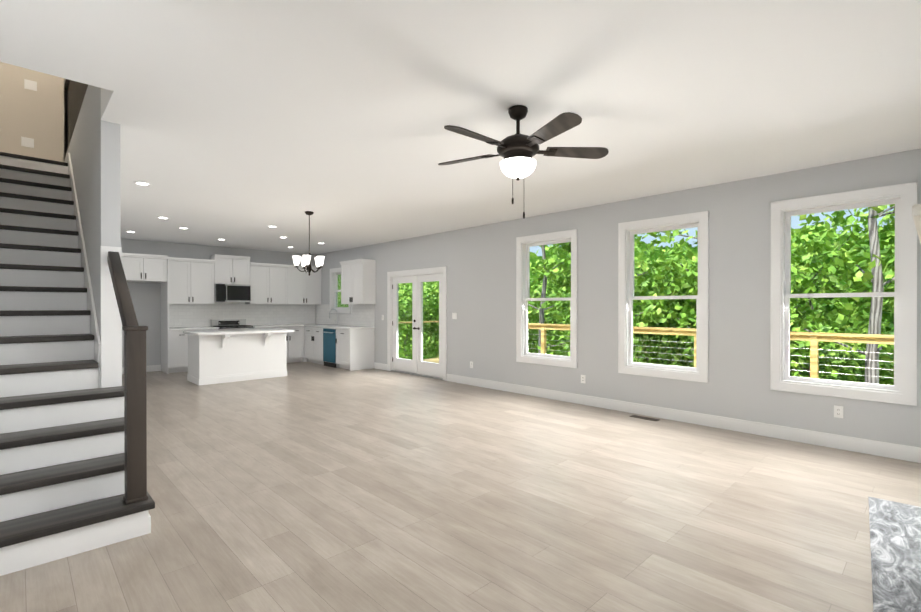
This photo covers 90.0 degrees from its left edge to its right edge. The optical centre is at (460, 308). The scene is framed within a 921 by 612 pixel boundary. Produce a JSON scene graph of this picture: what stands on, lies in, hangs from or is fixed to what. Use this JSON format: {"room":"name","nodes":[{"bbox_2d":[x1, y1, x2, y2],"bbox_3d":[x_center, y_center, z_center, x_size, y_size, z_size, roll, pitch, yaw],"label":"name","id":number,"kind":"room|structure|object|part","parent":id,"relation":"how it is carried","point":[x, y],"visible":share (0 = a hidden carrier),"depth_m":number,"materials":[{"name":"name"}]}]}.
{"room":"living room","nodes":[
{"label":"living room","id":0,"kind":"room"},
{"bbox_2d":[0,62,67,161],"bbox_3d":[-5.082,-2.987,6.557,3.060,2.490,0.120,0,0,-44],"label":"wall","id":1,"kind":"structure","parent":0,"point":[38,117],"depth_m":6.00,"materials":[{"name":"beige paint"}]},
{"bbox_2d":[21,136,33,147],"bbox_3d":[-5.606,-2.150,5.964,0.120,0.120,0.010,0,0,-44],"label":"switch plate","id":2,"kind":"object","parent":1,"relation":"attached to","point":[27,142],"visible":1,"depth_m":5.96,"materials":[{"name":"white plastic"}]},
{"bbox_2d":[24,79,36,90],"bbox_3d":[-5.584,-2.900,5.982,0.120,0.120,0.010,0,0,-44],"label":"switch plate","id":3,"kind":"object","parent":1,"relation":"attached to","point":[30,85],"visible":1,"depth_m":5.98,"materials":[{"name":"white plastic"}]},
{"bbox_2d":[64,78,120,340],"bbox_3d":[-5.204,-1.431,6.155,0.120,5.600,7.300,0,0,-44],"label":"wall","id":4,"kind":"structure","parent":0,"point":[94,148],"depth_m":3.69,"materials":[{"name":"grey paint"}]},
{"bbox_2d":[121,238,315,366],"bbox_3d":[-6.348,-1.445,10.220,6.600,5.600,0.150,0,0,-44],"label":"wall","id":5,"kind":"structure","parent":0,"point":[146,298],"depth_m":9.94,"materials":[{"name":"grey paint"}]},
{"bbox_2d":[122,365,160,373],"bbox_3d":[-7.065,1.290,9.426,1.708,0.135,0.015,0,0,-44],"label":"baseboard","id":6,"kind":"structure","parent":5,"relation":"attached to","point":[156,367],"depth_m":9.86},
{"bbox_2d":[122,253,169,284],"bbox_3d":[-6.578,-0.800,9.466,0.820,0.495,0.616,0,0,-44],"label":"upper cabinet","id":7,"kind":"object","parent":5,"relation":"attached to","point":[148,269],"depth_m":9.28,"materials":[{"name":"white paint"}]},
{"bbox_2d":[162,257,213,304],"bbox_3d":[-6.019,-0.572,10.202,0.955,0.955,0.331,0,0,-44],"label":"upper cabinet","id":8,"kind":"object","parent":5,"relation":"attached to","point":[191,282],"depth_m":10.06,"materials":[{"name":"white paint"}]},
{"bbox_2d":[210,257,249,284],"bbox_3d":[-5.397,-0.872,10.798,0.770,0.622,0.331,0,0,-44],"label":"upper cabinet","id":9,"kind":"object","parent":5,"relation":"attached to","point":[227,270],"depth_m":10.66,"materials":[{"name":"white paint"}]},
{"bbox_2d":[214,284,250,301],"bbox_3d":[-5.353,-0.352,10.754,0.758,0.410,0.437,0,0,-44],"label":"over-the-range microwave","id":10,"kind":"object","parent":9,"relation":"attached to","point":[232,293],"visible":1,"depth_m":10.61,"materials":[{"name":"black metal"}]},
{"bbox_2d":[246,265,289,304],"bbox_3d":[-4.769,-0.576,11.402,0.971,0.955,0.331,0,0,-44],"label":"upper cabinet","id":11,"kind":"object","parent":5,"relation":"attached to","point":[279,292],"depth_m":11.28,"materials":[{"name":"white paint"}]},
{"bbox_2d":[169,302,373,327],"bbox_3d":[-4.210,-0.067,10.196,3.551,0.981,2.848,0,0,-44],"label":"backsplash","id":12,"kind":"structure","parent":5,"relation":"attached to","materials":[{"name":"tile"}]},
{"bbox_2d":[290,265,321,304],"bbox_3d":[-4.152,-0.579,11.994,0.972,0.955,0.331,0,0,-44],"label":"upper cabinet","id":13,"kind":"object","parent":5,"relation":"attached to","point":[304,288],"depth_m":11.89,"materials":[{"name":"white paint"}]},
{"bbox_2d":[0,362,920,611],"bbox_3d":[-2.114,1.430,5.929,6.750,0.120,12.220,0,0,-44],"label":"floor","id":14,"kind":"structure","parent":0,"point":[307,487],"depth_m":3.14,"materials":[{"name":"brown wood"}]},
{"bbox_2d":[0,79,154,575],"bbox_3d":[-4.011,-0.855,4.144,1.248,4.462,4.885,0,0,-44],"label":"staircase","id":15,"kind":"structure","parent":14,"relation":"on","point":[73,445],"depth_m":3.20,"materials":[{"name":"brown wood"}]},
{"bbox_3d":[-4.274,-2.539,5.182,0.120,1.100,3.015,0,0,-44],"label":"guard rail","id":16,"kind":"part","parent":15,"relation":"part of","materials":[{"name":"grey paint"}]},
{"bbox_3d":[-2.349,-0.100,3.201,0.068,0.090,1.059,0,34,-44],"label":"handrail","id":17,"kind":"part","parent":15,"relation":"part of","materials":[{"name":"brown wood"}]},
{"bbox_2d":[162,329,217,372],"bbox_3d":[-5.919,0.913,10.105,0.953,0.885,0.616,0,0,-44],"label":"base cabinet","id":18,"kind":"object","parent":14,"relation":"on","point":[174,342],"depth_m":9.68,"materials":[{"name":"white paint"}]},
{"bbox_2d":[190,325,213,328],"bbox_3d":[-5.914,0.446,10.097,0.953,0.040,0.632,0,0,-44],"label":"countertop","id":19,"kind":"structure","parent":18,"relation":"on","point":[191,326],"depth_m":10.19,"materials":[{"name":"white stone"}]},
{"bbox_2d":[211,319,254,329],"bbox_3d":[-5.261,0.808,10.662,0.762,1.090,0.691,0,0,-44],"label":"range","id":20,"kind":"object","parent":14,"relation":"on","point":[226,324],"visible":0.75,"depth_m":10.75,"materials":[{"name":"silver metal"}]},
{"bbox_2d":[187,332,286,384],"bbox_3d":[-4.264,0.915,8.903,1.588,0.888,1.013,0,0,-44],"label":"kitchen island","id":21,"kind":"object","parent":14,"relation":"on","point":[222,356],"depth_m":8.58,"materials":[{"name":"white paint"}]},
{"bbox_2d":[187,328,294,335],"bbox_3d":[-4.257,0.450,8.893,1.710,0.040,1.050,0,0,-44],"label":"island countertop","id":22,"kind":"structure","parent":21,"relation":"on","point":[235,332],"depth_m":8.55,"materials":[{"name":"white stone"}]},
{"bbox_2d":[278,325,301,362],"bbox_3d":[-4.432,0.908,11.491,0.887,0.885,0.677,0,0,-44],"label":"base cabinet","id":23,"kind":"object","parent":14,"relation":"on","point":[293,340],"depth_m":11.41,"materials":[{"name":"white paint"}]},
{"bbox_2d":[248,325,277,328],"bbox_3d":[-4.356,0.440,11.593,1.827,0.040,0.632,0,0,-44],"label":"countertop","id":24,"kind":"structure","parent":23,"relation":"on","point":[256,326],"depth_m":10.97,"materials":[{"name":"white stone"}]},
{"bbox_2d":[302,325,323,364],"bbox_3d":[-3.394,0.909,11.422,0.680,0.885,1.020,0,0,-44],"label":"base cabinet","id":25,"kind":"object","parent":14,"relation":"on","point":[312,339],"depth_m":11.29,"materials":[{"name":"white paint"}]},
{"bbox_2d":[323,328,338,367],"bbox_3d":[-2.837,0.912,10.834,0.655,0.882,0.592,0,0,-44],"label":"dishwasher","id":26,"kind":"object","parent":14,"relation":"on","point":[329,348],"visible":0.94,"depth_m":10.63,"materials":[{"name":"blue metal"}]},
{"bbox_2d":[335,329,373,370],"bbox_3d":[-2.384,0.912,10.415,0.617,0.885,0.632,0,0,-44],"label":"base cabinet","id":27,"kind":"object","parent":14,"relation":"on","point":[354,347],"depth_m":10.19,"materials":[{"name":"white paint"}]},
{"bbox_2d":[314,325,373,328],"bbox_3d":[-2.932,0.443,10.972,0.633,0.040,2.233,0,0,-44],"label":"countertop","id":28,"kind":"structure","parent":27,"relation":"on","point":[341,326],"depth_m":10.62,"materials":[{"name":"white stone"}]},
{"bbox_2d":[316,309,339,325],"bbox_3d":[-3.222,0.218,11.293,0.498,0.406,0.720,0,0,-44],"label":"sink faucet","id":29,"kind":"object","parent":28,"relation":"on","point":[329,318],"visible":1,"depth_m":11.29,"materials":[{"name":"silver metal"}]},
{"bbox_2d":[630,415,659,420],"bbox_3d":[2.295,1.367,5.740,0.110,0.008,0.340,0,0,-44],"label":"floor vent","id":30,"kind":"object","parent":14,"relation":"in","point":[645,418],"visible":1,"depth_m":5.71,"materials":[{"name":"brown metal"}]},
{"bbox_2d":[868,497,920,611],"bbox_3d":[2.533,1.375,2.529,0.420,0.014,1.800,0,0,41],"label":"hearth","id":31,"kind":"object","parent":14,"relation":"on","point":[895,536],"visible":0.93,"depth_m":2.55,"materials":[{"name":"grey stone"}]},
{"bbox_2d":[0,0,920,254],"bbox_3d":[-2.114,-1.585,5.918,6.450,0.310,11.920,0,0,-44],"label":"ceiling","id":32,"kind":"structure","parent":0,"point":[244,124],"depth_m":3.12,"materials":[{"name":"white paint"}]},
{"bbox_2d":[133,181,150,185],"bbox_3d":[-3.624,-1.421,5.245,0.170,0.010,0.170,0,0,-44],"label":"recessed light","id":33,"kind":"object","parent":32,"relation":"in","point":[142,183],"visible":0.98,"depth_m":5.24,"materials":[{"name":"white plastic"}]},
{"bbox_2d":[292,211,324,275],"bbox_3d":[-2.258,-0.957,6.858,0.462,0.948,0.447,0,0,-44],"label":"dining chandelier","id":34,"kind":"object","parent":32,"relation":"hanging from","point":[305,261],"visible":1,"depth_m":6.79,"materials":[{"name":"white glass"}]},
{"bbox_2d":[438,105,608,218],"bbox_3d":[0.369,-1.030,3.253,1.227,0.778,1.271,0,0,-44],"label":"fan","id":35,"kind":"object","parent":32,"relation":"hanging from","point":[517,151],"visible":1,"depth_m":3.19,"materials":[{"name":"black metal"}]},
{"bbox_3d":[0.410,-1.229,3.283,0.300,0.380,0.300,0,0,-44],"label":"motor","id":36,"kind":"part","parent":35,"relation":"part of","materials":[{"name":"brown metal"}]},
{"bbox_3d":[0.410,-0.976,3.284,0.256,0.126,0.256,0,0,-44],"label":"lamp shade","id":37,"kind":"part","parent":35,"relation":"part of","materials":[{"name":"white glass"}]},
{"bbox_2d":[316,149,920,446],"bbox_3d":[0.266,-0.038,8.209,0.150,2.800,12.220,0,0,-44],"label":"wall","id":38,"kind":"structure","parent":0,"point":[479,262],"depth_m":5.72,"materials":[{"name":"grey paint"}]},
{"bbox_2d":[330,268,350,313],"bbox_3d":[-2.957,-0.445,11.539,0.166,1.138,1.018,0,0,-44],"label":"window","id":39,"kind":"structure","parent":38,"relation":"in","point":[335,290],"depth_m":11.78,"materials":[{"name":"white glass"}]},
{"bbox_2d":[342,261,375,304],"bbox_3d":[-2.358,-0.574,10.589,0.331,0.955,0.950,0,0,-44],"label":"upper cabinet","id":40,"kind":"object","parent":38,"relation":"attached to","point":[358,277],"depth_m":10.34,"materials":[{"name":"white paint"}]},
{"bbox_2d":[374,362,386,369],"bbox_3d":[-1.764,1.287,10.206,0.019,0.135,0.515,0,0,-44],"label":"baseboard","id":41,"kind":"structure","parent":38,"relation":"attached to","point":[381,366],"depth_m":10.20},
{"bbox_2d":[387,266,446,380],"bbox_3d":[-0.860,0.286,9.382,0.201,2.144,1.898,0,0,-44],"label":"french door","id":42,"kind":"structure","parent":38,"relation":"in","point":[424,271],"depth_m":9.41,"materials":[{"name":"wood"}]},
{"bbox_2d":[392,276,415,372],"bbox_3d":[-1.167,0.330,9.641,0.104,1.993,0.891,0,0,-44],"label":"door leaf","id":43,"kind":"structure","parent":42,"relation":"attached to","point":[404,365],"depth_m":9.70,"materials":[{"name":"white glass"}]},
{"bbox_2d":[414,274,442,377],"bbox_3d":[-0.614,0.332,9.065,0.104,1.993,0.891,0,0,-44],"label":"door leaf","id":44,"kind":"structure","parent":42,"relation":"attached to","point":[430,368],"depth_m":9.17,"materials":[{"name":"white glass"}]},
{"bbox_3d":[-0.893,0.331,9.350,0.011,1.993,0.044,0,0,-44],"label":"french door astragal","id":45,"kind":"part","parent":44,"relation":"part of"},
{"bbox_2d":[452,313,456,318],"bbox_3d":[-0.112,0.141,8.485,0.011,0.116,0.120,0,0,-44],"label":"light switch","id":46,"kind":"object","parent":38,"relation":"attached to","point":[454,315],"visible":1,"depth_m":8.48,"materials":[{"name":"white plastic"}]},
{"bbox_2d":[516,229,576,367],"bbox_3d":[1.341,-0.139,7.064,0.166,1.998,1.108,0,0,-44],"label":"window","id":47,"kind":"structure","parent":38,"relation":"in","point":[524,244],"depth_m":7.17,"materials":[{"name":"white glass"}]},
{"bbox_2d":[581,375,584,382],"bbox_3d":[1.745,1.008,6.555,0.008,0.116,0.072,0,0,-44],"label":"electrical outlet","id":48,"kind":"object","parent":38,"relation":"attached to","point":[582,378],"visible":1,"depth_m":6.55,"materials":[{"name":"white plastic"}]},
{"bbox_2d":[618,211,708,382],"bbox_3d":[2.549,-0.135,5.805,0.166,1.998,1.108,0,0,-44],"label":"window","id":49,"kind":"structure","parent":38,"relation":"in","point":[627,231],"depth_m":5.78,"materials":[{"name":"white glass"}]},
{"bbox_2d":[446,374,920,462],"bbox_3d":[2.037,1.301,6.245,0.021,0.135,6.624,0,0,-44],"label":"baseboard","id":50,"kind":"structure","parent":38,"relation":"attached to","point":[884,449],"depth_m":5.23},
{"bbox_2d":[834,405,842,417],"bbox_3d":[3.705,1.015,4.514,0.008,0.116,0.072,0,0,-44],"label":"electrical outlet","id":51,"kind":"object","parent":38,"relation":"attached to","point":[838,411],"visible":1,"depth_m":4.51,"materials":[{"name":"white plastic"}]},
{"bbox_3d":[2.012,-0.014,1.519,6.600,2.800,0.150,0,0,-44],"label":"wall","id":52,"kind":"structure","parent":0,"visible":0},
{"bbox_2d":[912,204,920,242],"bbox_3d":[2.405,-0.237,2.205,1.800,0.290,0.293,0,0,-44],"label":"mantel","id":53,"kind":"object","parent":52,"relation":"attached to","point":[916,212],"depth_m":1.70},
{"label":"outside","id":54,"kind":"structure","parent":0,"visible":0},
{"bbox_3d":[27.634,4.873,33.341,74.020,0.200,130.000,0,0,-44],"label":"ground","id":55,"kind":"structure","parent":54,"visible":0},
{"bbox_2d":[398,281,438,358],"bbox_3d":[-3.082,1.143,25.396,6.719,7.342,6.208,0,0,-44],"label":"tree","id":56,"kind":"object","parent":55,"relation":"on","point":[403,308],"depth_m":24.44,"materials":[{"name":"green plant"}]},
{"bbox_2d":[423,281,438,357],"bbox_3d":[-0.145,1.490,25.209,3.805,6.680,4.030,0,0,-44],"label":"tree","id":57,"kind":"object","parent":55,"relation":"on","point":[434,348],"depth_m":24.81,"materials":[{"name":"green plant"}]},
{"bbox_2d":[528,276,548,351],"bbox_3d":[1.476,1.579,17.754,5.129,6.522,4.770,0,0,-44],"label":"tree","id":58,"kind":"object","parent":55,"relation":"on","point":[534,284],"depth_m":16.67,"materials":[{"name":"green plant"}]},
{"bbox_2d":[528,281,568,352],"bbox_3d":[4.468,1.636,26.902,6.284,6.393,5.698,0,0,-44],"label":"tree","id":59,"kind":"object","parent":55,"relation":"on","point":[533,344],"depth_m":25.78,"materials":[{"name":"green plant"}]},
{"bbox_2d":[528,245,570,355],"bbox_3d":[2.855,0.224,14.463,3.114,9.289,2.733,0,0,-44],"label":"tree","id":60,"kind":"object","parent":55,"relation":"on","point":[546,272],"depth_m":14.23,"materials":[{"name":"green plant"}]},
{"bbox_2d":[532,266,570,355],"bbox_3d":[6.543,1.143,25.403,4.742,7.369,5.569,0,0,-44],"label":"tree","id":61,"kind":"object","parent":55,"relation":"on","point":[556,286],"depth_m":25.03,"materials":[{"name":"green plant"}]},
{"bbox_2d":[534,242,570,323],"bbox_3d":[6.188,-0.185,24.448,4.555,10.019,4.895,0,0,-44],"label":"tree","id":62,"kind":"object","parent":55,"relation":"on","point":[567,248],"depth_m":24.42,"materials":[{"name":"green plant"}]},
{"bbox_2d":[528,287,674,363],"bbox_3d":[5.301,1.892,17.645,4.544,5.900,6.267,0,0,-44],"label":"tree","id":63,"kind":"object","parent":55,"relation":"on","point":[566,317],"depth_m":17.58,"materials":[{"name":"green plant"}]},
{"bbox_2d":[564,234,671,360],"bbox_3d":[4.650,0.444,13.057,3.285,8.824,2.830,0,0,-44],"label":"tree","id":64,"kind":"object","parent":55,"relation":"on","point":[646,312],"depth_m":12.48,"materials":[{"name":"green plant"}]},
{"bbox_2d":[547,233,697,366],"bbox_3d":[6.530,1.290,16.601,7.283,7.143,6.473,0,0,-44],"label":"tree","id":65,"kind":"object","parent":55,"relation":"on","point":[656,288],"depth_m":14.20,"materials":[{"name":"green plant"}]},
{"bbox_2d":[643,229,697,341],"bbox_3d":[5.721,-0.131,11.679,2.931,10.000,2.730,0,0,-44],"label":"tree","id":66,"kind":"object","parent":55,"relation":"on","point":[689,275],"depth_m":11.57,"materials":[{"name":"green plant"}]},
{"bbox_2d":[643,259,809,366],"bbox_3d":[8.592,1.523,15.813,6.173,6.687,5.940,0,0,-44],"label":"tree","id":67,"kind":"object","parent":55,"relation":"on","point":[669,357],"depth_m":14.58,"materials":[{"name":"green plant"}]},
{"bbox_2d":[683,205,894,384],"bbox_3d":[9.622,0.983,12.394,6.685,7.776,6.261,0,0,-44],"label":"tree","id":68,"kind":"object","parent":55,"relation":"on","point":[826,278],"depth_m":11.48,"materials":[{"name":"green plant"}]},
{"bbox_2d":[790,204,894,383],"bbox_3d":[7.742,-0.108,8.780,2.571,9.985,3.109,0,0,-44],"label":"tree","id":69,"kind":"object","parent":55,"relation":"on","point":[873,261],"depth_m":8.74,"materials":[{"name":"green plant"}]},
{"bbox_2d":[792,301,893,384],"bbox_3d":[13.902,2.042,15.168,5.829,5.681,6.312,0,0,-44],"label":"tree","id":70,"kind":"object","parent":55,"relation":"on","point":[850,356],"depth_m":14.60,"materials":[{"name":"green plant"}]},
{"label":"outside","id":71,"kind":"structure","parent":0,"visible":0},
{"bbox_2d":[398,205,894,375],"bbox_3d":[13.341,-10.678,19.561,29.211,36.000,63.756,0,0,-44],"label":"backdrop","id":72,"kind":"structure","parent":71,"point":[795,221],"depth_m":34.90,"materials":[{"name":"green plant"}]}
]}

